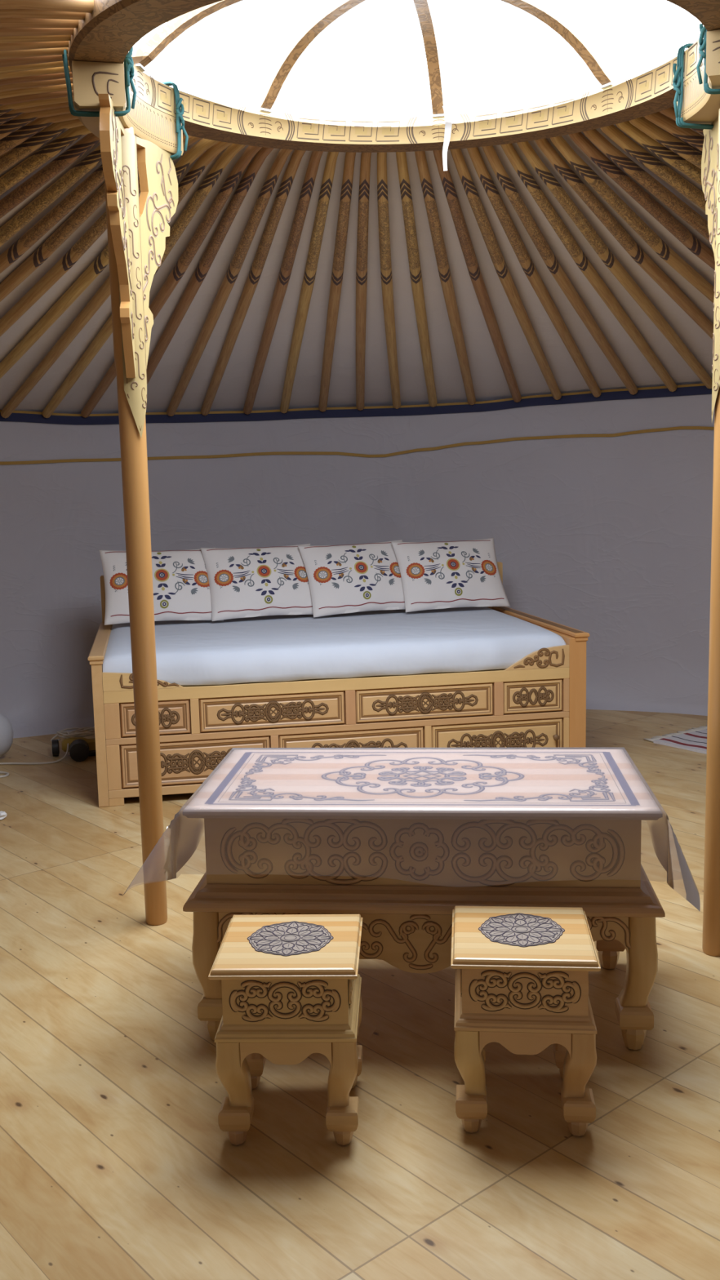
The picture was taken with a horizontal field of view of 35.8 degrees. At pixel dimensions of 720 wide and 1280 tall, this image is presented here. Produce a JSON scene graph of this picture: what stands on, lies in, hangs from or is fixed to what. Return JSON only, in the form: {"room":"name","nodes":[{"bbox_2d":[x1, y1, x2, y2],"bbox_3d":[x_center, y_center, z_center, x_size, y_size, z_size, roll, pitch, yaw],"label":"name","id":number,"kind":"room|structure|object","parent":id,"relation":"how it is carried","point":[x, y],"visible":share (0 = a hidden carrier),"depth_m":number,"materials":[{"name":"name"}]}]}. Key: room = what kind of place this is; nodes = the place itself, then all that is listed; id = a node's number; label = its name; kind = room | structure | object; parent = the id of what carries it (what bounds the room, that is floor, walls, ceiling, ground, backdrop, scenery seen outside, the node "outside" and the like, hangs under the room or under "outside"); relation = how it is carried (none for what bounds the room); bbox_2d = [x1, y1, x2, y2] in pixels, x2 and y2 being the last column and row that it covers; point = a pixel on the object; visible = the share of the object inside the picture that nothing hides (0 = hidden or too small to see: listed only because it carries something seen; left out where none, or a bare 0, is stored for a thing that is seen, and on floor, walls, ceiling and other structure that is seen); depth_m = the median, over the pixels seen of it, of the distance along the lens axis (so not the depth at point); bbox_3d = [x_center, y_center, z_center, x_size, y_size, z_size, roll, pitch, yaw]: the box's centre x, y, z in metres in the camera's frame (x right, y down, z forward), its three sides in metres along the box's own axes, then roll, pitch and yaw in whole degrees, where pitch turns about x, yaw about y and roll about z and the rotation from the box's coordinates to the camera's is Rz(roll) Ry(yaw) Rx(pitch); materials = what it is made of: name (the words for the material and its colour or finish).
{"room":"traditional dwelling","nodes":[
{"label":"traditional dwelling","id":0,"kind":"room"},
{"bbox_2d":[0,394,714,737],"bbox_3d":[0.085,-0.047,3.343,8.060,1.995,8.060,6,11,44],"label":"wall","id":1,"kind":"structure","parent":0,"point":[609,539],"depth_m":6.89,"materials":[{"name":"grey fabric"}]},
{"bbox_2d":[0,383,711,424],"bbox_3d":[0.065,-0.941,3.222,7.716,0.194,7.716,-1,8,0],"label":"trim","id":2,"kind":"structure","parent":1,"relation":"attached to","point":[694,388],"depth_m":6.90,"materials":[{"name":"blue fabric"}]},
{"bbox_2d":[0,426,714,464],"bbox_3d":[0.070,-0.693,3.255,7.720,0.152,7.720,-1,8,0],"label":"trim","id":3,"kind":"structure","parent":1,"relation":"attached to","point":[678,427],"depth_m":6.93,"materials":[{"name":"fabric"}]},
{"bbox_2d":[0,124,715,413],"bbox_3d":[0.057,-1.312,3.171,8.080,0.839,8.080,-1,8,0],"label":"ceiling","id":4,"kind":"structure","parent":0,"point":[488,378],"depth_m":5.42,"materials":[{"name":"fabric"}]},
{"bbox_2d":[0,47,68,59],"bbox_3d":[-2.192,-1.101,2.571,3.021,0.768,0.052,-3,8,-15],"label":"pole","id":5,"kind":"object","parent":4,"relation":"attached to","point":[46,51],"visible":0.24,"depth_m":2.88,"materials":[{"name":"brown wood"}]},
{"bbox_2d":[0,40,68,50],"bbox_3d":[-2.147,-1.081,2.426,3.019,0.763,0.052,-4,8,-19],"label":"pole","id":6,"kind":"object","parent":4,"relation":"attached to","point":[57,44],"visible":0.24,"depth_m":2.83,"materials":[{"name":"brown wood"}]},
{"bbox_2d":[0,53,68,66],"bbox_3d":[-2.227,-1.121,2.718,3.022,0.773,0.053,-3,8,-12],"label":"pole","id":7,"kind":"object","parent":4,"relation":"attached to","point":[46,59],"visible":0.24,"depth_m":2.94,"materials":[{"name":"brown wood"}]},
{"bbox_2d":[0,60,69,72],"bbox_3d":[-2.250,-1.140,2.848,3.023,0.777,0.052,-2,8,-8],"label":"pole","id":8,"kind":"object","parent":4,"relation":"attached to","point":[57,64],"visible":0.33,"depth_m":2.99,"materials":[{"name":"brown wood"}]},
{"bbox_2d":[0,35,71,43],"bbox_3d":[-2.101,-1.064,2.303,3.016,0.758,0.053,-4,8,-22],"label":"pole","id":9,"kind":"object","parent":4,"relation":"attached to","point":[3,39],"visible":0.24,"depth_m":2.77,"materials":[{"name":"brown wood"}]},
{"bbox_2d":[0,66,71,79],"bbox_3d":[-2.268,-1.162,2.999,3.024,0.782,0.051,-2,8,-4],"label":"pole","id":10,"kind":"object","parent":4,"relation":"attached to","point":[58,69],"visible":0.29,"depth_m":3.05,"materials":[{"name":"brown wood"}]},
{"bbox_2d":[0,77,72,92],"bbox_3d":[-2.273,-1.206,3.291,3.024,0.789,0.053,-1,8,3],"label":"pole","id":11,"kind":"object","parent":4,"relation":"attached to","point":[55,82],"visible":0.29,"depth_m":3.17,"materials":[{"name":"brown wood"}]},
{"bbox_2d":[0,71,72,85],"bbox_3d":[-2.275,-1.183,3.142,3.024,0.786,0.052,-1,8,-1],"label":"pole","id":12,"kind":"object","parent":4,"relation":"attached to","point":[61,75],"visible":0.29,"depth_m":3.11,"materials":[{"name":"brown wood"}]},
{"bbox_2d":[0,27,73,35],"bbox_3d":[-2.043,-1.047,2.172,3.014,0.753,0.059,-5,9,-26],"label":"pole","id":13,"kind":"object","parent":4,"relation":"attached to","point":[3,31],"visible":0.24,"depth_m":2.72,"materials":[{"name":"brown wood"}]},
{"bbox_2d":[0,89,73,106],"bbox_3d":[-2.241,-1.251,3.587,3.023,0.796,0.056,0,8,9],"label":"pole","id":14,"kind":"object","parent":4,"relation":"attached to","point":[26,98],"visible":0.3,"depth_m":3.31,"materials":[{"name":"brown wood"}]},
{"bbox_2d":[0,95,73,115],"bbox_3d":[-2.212,-1.274,3.729,3.022,0.799,0.052,1,8,13],"label":"pole","id":15,"kind":"object","parent":4,"relation":"attached to","point":[4,109],"visible":0.26,"depth_m":3.38,"materials":[{"name":"brown wood"}]},
{"bbox_2d":[0,83,73,98],"bbox_3d":[-2.262,-1.229,3.442,3.024,0.793,0.052,0,8,6],"label":"pole","id":16,"kind":"object","parent":4,"relation":"attached to","point":[24,91],"visible":0.34,"depth_m":3.24,"materials":[{"name":"brown wood"}]},
{"bbox_2d":[0,106,74,139],"bbox_3d":[-2.128,-1.322,4.003,3.020,0.810,0.053,2,8,21],"label":"pole","id":17,"kind":"object","parent":4,"relation":"attached to","point":[13,125],"visible":0.38,"depth_m":3.53,"materials":[{"name":"brown wood"}]},
{"bbox_2d":[0,101,74,124],"bbox_3d":[-2.177,-1.296,3.856,3.022,0.804,0.054,1,8,17],"label":"pole","id":18,"kind":"object","parent":4,"relation":"attached to","point":[14,113],"visible":0.29,"depth_m":3.44,"materials":[{"name":"brown wood"}]},
{"bbox_2d":[0,113,78,155],"bbox_3d":[-2.074,-1.345,4.135,3.018,0.814,0.052,2,8,24],"label":"pole","id":19,"kind":"object","parent":4,"relation":"attached to","point":[21,135],"visible":0.38,"depth_m":3.62,"materials":[{"name":"brown wood"}]},
{"bbox_2d":[0,17,78,27],"bbox_3d":[-1.976,-1.031,2.043,3.011,0.747,0.052,-6,9,-29],"label":"pole","id":20,"kind":"object","parent":4,"relation":"attached to","point":[4,22],"visible":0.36,"depth_m":2.67,"materials":[{"name":"brown wood"}]},
{"bbox_2d":[0,119,84,173],"bbox_3d":[-2.011,-1.364,4.264,3.016,0.811,0.053,3,9,28],"label":"pole","id":21,"kind":"object","parent":4,"relation":"attached to","point":[20,152],"visible":0.41,"depth_m":3.71,"materials":[{"name":"brown wood"}]},
{"bbox_2d":[0,8,85,19],"bbox_3d":[-1.897,-1.014,1.912,3.008,0.741,0.054,-6,9,-32],"label":"pole","id":22,"kind":"object","parent":4,"relation":"attached to","point":[4,13],"visible":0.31,"depth_m":2.60,"materials":[{"name":"brown wood"}]},
{"bbox_2d":[0,125,91,195],"bbox_3d":[-1.936,-1.386,4.397,3.014,0.809,0.055,4,9,32],"label":"pole","id":23,"kind":"object","parent":4,"relation":"attached to","point":[50,150],"visible":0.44,"depth_m":3.81,"materials":[{"name":"brown wood"}]},
{"bbox_2d":[0,0,93,13],"bbox_3d":[-1.807,-0.999,1.782,3.004,0.734,0.051,-7,10,-37],"label":"pole","id":24,"kind":"object","parent":4,"relation":"attached to","point":[73,6],"visible":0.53,"depth_m":2.55,"materials":[{"name":"brown wood"}]},
{"bbox_2d":[0,133,99,218],"bbox_3d":[-1.861,-1.405,4.512,3.011,0.808,0.053,4,9,34],"label":"pole","id":25,"kind":"object","parent":4,"relation":"attached to","point":[49,171],"visible":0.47,"depth_m":3.93,"materials":[{"name":"brown wood"}]},
{"bbox_2d":[0,144,102,246],"bbox_3d":[-1.764,-1.428,4.642,3.008,0.808,0.052,5,10,39],"label":"pole","id":26,"kind":"object","parent":4,"relation":"attached to","point":[56,189],"visible":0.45,"depth_m":4.08,"materials":[{"name":"brown wood"}]},
{"bbox_2d":[0,164,104,273],"bbox_3d":[-1.675,-1.447,4.747,3.004,0.808,0.052,6,10,42],"label":"pole","id":27,"kind":"object","parent":4,"relation":"attached to","point":[58,212],"visible":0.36,"depth_m":4.25,"materials":[{"name":"brown wood"}]},
{"bbox_2d":[0,133,184,302],"bbox_3d":[-1.579,-1.466,4.847,0.052,0.807,3.001,-9,11,-44],"label":"pole","id":28,"kind":"object","parent":4,"relation":"attached to","point":[33,262],"visible":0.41,"depth_m":4.44,"materials":[{"name":"brown wood"}]},
{"bbox_2d":[0,135,201,336],"bbox_3d":[-1.470,-1.486,4.948,0.055,0.807,2.997,-8,10,-41],"label":"pole","id":29,"kind":"object","parent":4,"relation":"attached to","point":[99,227],"visible":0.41,"depth_m":4.68,"materials":[{"name":"brown wood"}]},
{"bbox_2d":[0,138,219,378],"bbox_3d":[-1.344,-1.506,5.049,0.062,0.807,2.992,-7,10,-37],"label":"pole","id":30,"kind":"object","parent":4,"relation":"attached to","point":[99,264],"visible":0.59,"depth_m":4.93,"materials":[{"name":"brown wood"}]},
{"bbox_2d":[0,141,231,417],"bbox_3d":[-1.225,-1.524,5.133,0.054,0.805,2.988,-6,9,-33],"label":"pole","id":31,"kind":"object","parent":4,"relation":"attached to","point":[104,292],"visible":0.59,"depth_m":5.24,"materials":[{"name":"brown wood"}]},
{"bbox_2d":[41,143,245,417],"bbox_3d":[-1.103,-1.540,5.208,0.052,0.802,2.984,-6,9,-29],"label":"pole","id":32,"kind":"object","parent":4,"relation":"attached to","point":[184,220],"visible":0.64,"depth_m":4.60,"materials":[{"name":"brown wood"}]},
{"bbox_2d":[80,145,262,417],"bbox_3d":[-0.975,-1.555,5.277,0.056,0.801,2.978,-5,9,-26],"label":"pole","id":33,"kind":"object","parent":4,"relation":"attached to","point":[201,233],"visible":0.77,"depth_m":4.71,"materials":[{"name":"brown wood"}]},
{"bbox_2d":[146,146,273,384],"bbox_3d":[-0.854,-1.569,5.332,0.058,0.798,2.975,-4,8,-22],"label":"pole","id":34,"kind":"object","parent":4,"relation":"attached to","point":[205,263],"visible":0.73,"depth_m":4.81,"materials":[{"name":"brown wood"}]},
{"bbox_2d":[166,148,293,416],"bbox_3d":[-0.698,-1.584,5.393,0.053,0.795,2.968,-4,8,-18],"label":"pole","id":35,"kind":"object","parent":4,"relation":"attached to","point":[237,260],"visible":0.86,"depth_m":4.98,"materials":[{"name":"brown wood"}]},
{"bbox_2d":[200,150,305,415],"bbox_3d":[-0.578,-1.595,5.431,0.055,0.792,2.964,-3,8,-15],"label":"pole","id":36,"kind":"object","parent":4,"relation":"attached to","point":[273,221],"visible":0.9,"depth_m":5.00,"materials":[{"name":"brown wood"}]},
{"bbox_2d":[243,151,323,414],"bbox_3d":[-0.422,-1.607,5.470,0.054,0.788,2.959,-3,8,-11],"label":"pole","id":37,"kind":"object","parent":4,"relation":"attached to","point":[294,237],"visible":0.89,"depth_m":5.03,"materials":[{"name":"brown wood"}]},
{"bbox_2d":[280,151,338,413],"bbox_3d":[-0.284,-1.617,5.496,0.054,0.785,2.953,-2,8,-8],"label":"pole","id":38,"kind":"object","parent":4,"relation":"attached to","point":[310,270],"visible":0.91,"depth_m":5.04,"materials":[{"name":"brown wood"}]},
{"bbox_2d":[318,151,355,412],"bbox_3d":[-0.134,-1.625,5.515,0.053,0.781,2.948,-2,8,-4],"label":"pole","id":39,"kind":"object","parent":4,"relation":"attached to","point":[348,167],"visible":0.88,"depth_m":5.05,"materials":[{"name":"brown wood"}]},
{"bbox_2d":[355,152,371,410],"bbox_3d":[0.008,-1.633,5.524,0.058,0.777,2.942,-1,8,-1],"label":"pole","id":40,"kind":"object","parent":4,"relation":"attached to","point":[365,167],"visible":0.88,"depth_m":5.04,"materials":[{"name":"brown wood"}]},
{"bbox_2d":[377,152,400,408],"bbox_3d":[0.148,-1.639,5.524,0.060,0.773,2.937,-1,8,3],"label":"pole","id":41,"kind":"object","parent":4,"relation":"attached to","point":[382,184],"visible":0.88,"depth_m":5.05,"materials":[{"name":"brown wood"}]},
{"bbox_2d":[67,0,719,152],"bbox_3d":[0.145,-1.713,3.111,1.872,0.415,1.872,-1,8,0],"label":"ring","id":42,"kind":"object","parent":4,"relation":"attached to","point":[106,34],"visible":0.86,"depth_m":3.57,"materials":[{"name":"brown wood"}]},
{"bbox_2d":[442,103,452,171],"bbox_3d":[0.297,-1.748,3.874,0.048,0.223,0.025,-1,8,0],"label":"ribbon","id":43,"kind":"object","parent":42,"relation":"hanging from","point":[448,116],"visible":1,"depth_m":3.87,"materials":[{"name":"white fabric"}]},
{"bbox_2d":[395,151,436,407],"bbox_3d":[0.299,-1.643,5.516,0.052,0.768,2.931,0,8,6],"label":"pole","id":44,"kind":"object","parent":4,"relation":"attached to","point":[415,268],"visible":0.89,"depth_m":5.04,"materials":[{"name":"brown wood"}]},
{"bbox_2d":[414,151,475,404],"bbox_3d":[0.456,-1.647,5.497,0.052,0.764,2.925,0,8,9],"label":"pole","id":45,"kind":"object","parent":4,"relation":"attached to","point":[444,272],"visible":0.86,"depth_m":5.02,"materials":[{"name":"brown wood"}]},
{"bbox_2d":[432,150,521,402],"bbox_3d":[0.620,-1.649,5.466,0.052,0.758,2.919,1,8,14],"label":"pole","id":46,"kind":"object","parent":4,"relation":"attached to","point":[459,220],"visible":0.81,"depth_m":5.03,"materials":[{"name":"brown wood"}]},
{"bbox_2d":[449,148,561,399],"bbox_3d":[0.767,-1.649,5.428,0.052,0.752,2.913,1,8,17],"label":"pole","id":47,"kind":"object","parent":4,"relation":"attached to","point":[492,246],"visible":0.86,"depth_m":4.98,"materials":[{"name":"brown wood"}]},
{"bbox_2d":[466,146,600,397],"bbox_3d":[0.908,-1.648,5.381,0.052,0.746,2.907,2,8,21],"label":"pole","id":48,"kind":"object","parent":4,"relation":"attached to","point":[512,233],"visible":0.88,"depth_m":4.94,"materials":[{"name":"brown wood"}]},
{"bbox_2d":[482,145,637,395],"bbox_3d":[1.033,-1.645,5.332,0.052,0.741,2.903,2,8,24],"label":"pole","id":49,"kind":"object","parent":4,"relation":"attached to","point":[527,220],"visible":0.87,"depth_m":4.91,"materials":[{"name":"brown wood"}]},
{"bbox_2d":[500,143,676,391],"bbox_3d":[1.174,-1.641,5.267,0.052,0.736,2.897,3,9,27],"label":"pole","id":50,"kind":"object","parent":4,"relation":"attached to","point":[549,212],"visible":0.88,"depth_m":4.86,"materials":[{"name":"brown wood"}]},
{"bbox_2d":[516,141,712,388],"bbox_3d":[1.296,-1.636,5.201,0.056,0.730,2.892,3,9,30],"label":"pole","id":51,"kind":"object","parent":4,"relation":"attached to","point":[558,192],"visible":0.84,"depth_m":4.81,"materials":[{"name":"brown wood"}]},
{"bbox_2d":[534,138,713,339],"bbox_3d":[1.437,-1.628,5.112,0.052,0.723,2.886,4,9,35],"label":"pole","id":52,"kind":"object","parent":4,"relation":"attached to","point":[624,239],"visible":0.8,"depth_m":4.58,"materials":[{"name":"brown wood"}]},
{"bbox_2d":[550,135,714,302],"bbox_3d":[1.554,-1.620,5.027,0.051,0.716,2.882,5,10,39],"label":"pole","id":53,"kind":"object","parent":4,"relation":"attached to","point":[626,213],"visible":0.81,"depth_m":4.42,"materials":[{"name":"brown wood"}]},
{"bbox_2d":[568,132,715,270],"bbox_3d":[1.681,-1.609,4.923,0.052,0.710,2.877,6,10,42],"label":"pole","id":54,"kind":"object","parent":4,"relation":"attached to","point":[690,241],"visible":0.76,"depth_m":4.24,"materials":[{"name":"brown wood"}]},
{"bbox_2d":[582,128,709,240],"bbox_3d":[1.784,-1.599,4.827,2.873,0.703,0.052,-9,11,-43],"label":"pole","id":55,"kind":"object","parent":4,"relation":"attached to","point":[687,214],"visible":0.71,"depth_m":4.10,"materials":[{"name":"brown wood"}]},
{"bbox_2d":[600,124,706,211],"bbox_3d":[1.886,-1.586,4.719,2.868,0.697,0.054,-8,10,-41],"label":"pole","id":56,"kind":"object","parent":4,"relation":"attached to","point":[690,191],"visible":0.7,"depth_m":3.97,"materials":[{"name":"brown wood"}]},
{"bbox_2d":[615,120,702,186],"bbox_3d":[1.990,-1.571,4.592,2.864,0.690,0.051,-7,10,-36],"label":"pole","id":57,"kind":"object","parent":4,"relation":"attached to","point":[692,171],"visible":0.51,"depth_m":3.85,"materials":[{"name":"brown wood"}]},
{"bbox_2d":[628,116,702,168],"bbox_3d":[2.068,-1.558,4.486,2.861,0.684,0.052,-6,9,-33],"label":"pole","id":58,"kind":"object","parent":4,"relation":"attached to","point":[651,130],"visible":0.58,"depth_m":3.77,"materials":[{"name":"brown wood"}]},
{"bbox_2d":[644,111,704,151],"bbox_3d":[2.148,-1.542,4.360,2.858,0.678,0.051,-6,9,-30],"label":"pole","id":59,"kind":"object","parent":4,"relation":"attached to","point":[690,136],"visible":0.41,"depth_m":3.69,"materials":[{"name":"brown wood"}]},
{"bbox_2d":[659,106,703,135],"bbox_3d":[2.224,-1.524,4.223,2.855,0.671,0.053,-5,9,-26],"label":"pole","id":60,"kind":"object","parent":4,"relation":"attached to","point":[670,113],"visible":0.12,"depth_m":3.58,"materials":[{"name":"brown wood"}]},
{"bbox_2d":[0,709,719,1279],"bbox_3d":[0.106,0.939,3.477,8.200,0.001,8.200,-1,8,0],"label":"floor","id":61,"kind":"structure","parent":0,"point":[117,1162],"depth_m":2.53,"materials":[{"name":"brown wood"}]},
{"bbox_2d":[0,810,7,819],"bbox_3d":[-1.569,0.766,4.876,0.048,0.027,0.042,2,8,23],"label":"paper scrap","id":62,"kind":"object","parent":61,"relation":"on","point":[2,814],"visible":1,"depth_m":4.87,"materials":[{"name":"white paper"}]},
{"bbox_2d":[0,771,8,777],"bbox_3d":[-1.854,0.683,5.624,0.165,0.014,0.144,-1,8,0],"label":"cord","id":63,"kind":"object","parent":61,"relation":"on","point":[6,774],"visible":1,"depth_m":5.63,"materials":[{"name":"beige plastic"}]},
{"bbox_2d":[0,713,13,756],"bbox_3d":[-1.994,0.511,5.977,0.266,0.265,0.266,-1,8,0],"label":"ball","id":64,"kind":"object","parent":61,"relation":"on","point":[6,727],"visible":1,"depth_m":5.93,"materials":[{"name":"grey"}]},
{"bbox_2d":[0,731,70,764],"bbox_3d":[-1.717,0.586,5.923,0.242,0.122,0.442,6,11,43],"label":"cord","id":65,"kind":"object","parent":61,"relation":"on","point":[67,732],"visible":0.88,"depth_m":5.87,"materials":[{"name":"beige plastic"}]},
{"bbox_2d":[51,726,96,761],"bbox_3d":[-1.526,0.563,6.016,0.262,0.132,0.289,-3,8,-14],"label":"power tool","id":66,"kind":"object","parent":61,"relation":"on","point":[80,747],"visible":0.82,"depth_m":6.00,"materials":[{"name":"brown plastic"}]},
{"bbox_2d":[71,60,183,925],"bbox_3d":[-0.657,-0.321,3.358,0.189,2.560,0.751,0,8,6],"label":"carved post","id":67,"kind":"object","parent":61,"relation":"on","point":[138,228],"visible":0.98,"depth_m":3.34,"materials":[{"name":"brown wood"}]},
{"bbox_2d":[62,46,136,116],"bbox_3d":[-0.685,-1.499,2.936,0.190,0.234,0.038,-3,8,-14],"label":"binding","id":68,"kind":"object","parent":67,"relation":"attached to","point":[129,71],"visible":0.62,"depth_m":2.94,"materials":[{"name":"teal fabric"}]},
{"bbox_2d":[162,80,188,159],"bbox_3d":[-0.628,-1.619,3.495,0.189,0.233,0.038,2,9,25],"label":"binding","id":69,"kind":"object","parent":67,"relation":"attached to","point":[180,119],"visible":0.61,"depth_m":3.46,"materials":[{"name":"teal fabric"}]},
{"bbox_2d":[208,914,363,1145],"bbox_3d":[-0.151,0.868,2.500,0.311,0.415,0.318,-1,8,2],"label":"stool","id":70,"kind":"object","parent":61,"relation":"on","point":[291,984],"visible":1,"depth_m":2.36,"materials":[{"name":"brown wood"}]},
{"bbox_2d":[88,561,589,807],"bbox_3d":[-0.172,0.145,5.833,2.344,0.950,1.398,-3,8,-10],"label":"daybed","id":71,"kind":"object","parent":61,"relation":"on","point":[539,700],"visible":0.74,"depth_m":5.20,"materials":[{"name":"brown wood"}]},
{"bbox_2d":[102,606,566,685],"bbox_3d":[-0.190,0.010,5.786,2.186,0.172,1.318,-3,8,-10],"label":"mattress","id":72,"kind":"object","parent":71,"relation":"on","point":[282,647],"visible":0.89,"depth_m":5.28,"materials":[{"name":"white fabric"}]},
{"bbox_2d":[98,548,223,625],"bbox_3d":[-1.070,-0.295,6.016,0.638,0.392,0.254,-4,8,-16],"label":"cushion","id":73,"kind":"object","parent":72,"relation":"on","point":[180,582],"visible":0.74,"depth_m":5.97,"materials":[{"name":"fabric"}]},
{"bbox_2d":[200,543,313,621],"bbox_3d":[-0.535,-0.323,6.144,0.630,0.383,0.253,-4,8,-19],"label":"cushion","id":74,"kind":"object","parent":72,"relation":"on","point":[264,581],"visible":0.98,"depth_m":6.09,"materials":[{"name":"fabric"}]},
{"bbox_2d":[297,539,405,617],"bbox_3d":[-0.003,-0.351,6.262,0.636,0.394,0.253,-4,8,-19],"label":"cushion","id":75,"kind":"object","parent":72,"relation":"on","point":[343,579],"visible":0.98,"depth_m":6.20,"materials":[{"name":"fabric"}]},
{"bbox_2d":[391,537,510,612],"bbox_3d":[0.518,-0.375,6.352,0.632,0.382,0.254,-4,8,-16],"label":"cushion","id":76,"kind":"object","parent":72,"relation":"on","point":[444,575],"visible":1,"depth_m":6.30,"materials":[{"name":"fabric"}]},
{"bbox_2d":[182,749,665,1049],"bbox_3d":[0.173,0.677,3.029,1.168,0.635,0.636,-1,8,5],"label":"table","id":77,"kind":"object","parent":61,"relation":"on","point":[397,840],"visible":0.87,"depth_m":2.76,"materials":[{"name":"brown wood"}]},
{"bbox_2d":[123,746,700,911],"bbox_3d":[0.155,0.477,2.980,1.360,0.227,0.861,-1,8,5],"label":"tablecloth","id":78,"kind":"object","parent":77,"relation":"on","point":[186,833],"visible":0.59,"depth_m":2.76,"materials":[{"name":"grey fabric"}]},
{"bbox_2d":[450,906,600,1136],"bbox_3d":[0.365,0.854,2.520,0.311,0.415,0.318,-1,8,5],"label":"stool","id":79,"kind":"object","parent":61,"relation":"on","point":[522,973],"visible":1,"depth_m":2.38,"materials":[{"name":"brown wood"}]},
{"bbox_2d":[643,724,706,754],"bbox_3d":[2.124,0.569,5.812,0.614,0.015,1.171,-7,10,-36],"label":"striped rug","id":80,"kind":"object","parent":61,"relation":"on","point":[695,740],"visible":0.8,"depth_m":6.05,"materials":[{"name":"white fabric"}]},
{"bbox_2d":[676,29,719,956],"bbox_3d":[1.016,-0.334,3.217,0.177,2.551,0.729,0,8,7],"label":"carved post","id":81,"kind":"object","parent":61,"relation":"on","point":[699,107],"visible":0.96,"depth_m":3.22,"materials":[{"name":"brown wood"}]},
{"bbox_2d":[672,43,713,128],"bbox_3d":[0.997,-1.612,3.248,0.190,0.232,0.038,-2,8,-8],"label":"binding","id":82,"kind":"object","parent":81,"relation":"attached to","point":[677,82],"visible":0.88,"depth_m":3.23,"materials":[{"name":"teal fabric"}]},
{"bbox_2d":[696,23,719,94],"bbox_3d":[0.965,-1.531,2.870,0.190,0.233,0.038,1,8,18],"label":"binding","id":83,"kind":"object","parent":81,"relation":"attached to","point":[702,42],"visible":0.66,"depth_m":2.89,"materials":[{"name":"teal fabric"}]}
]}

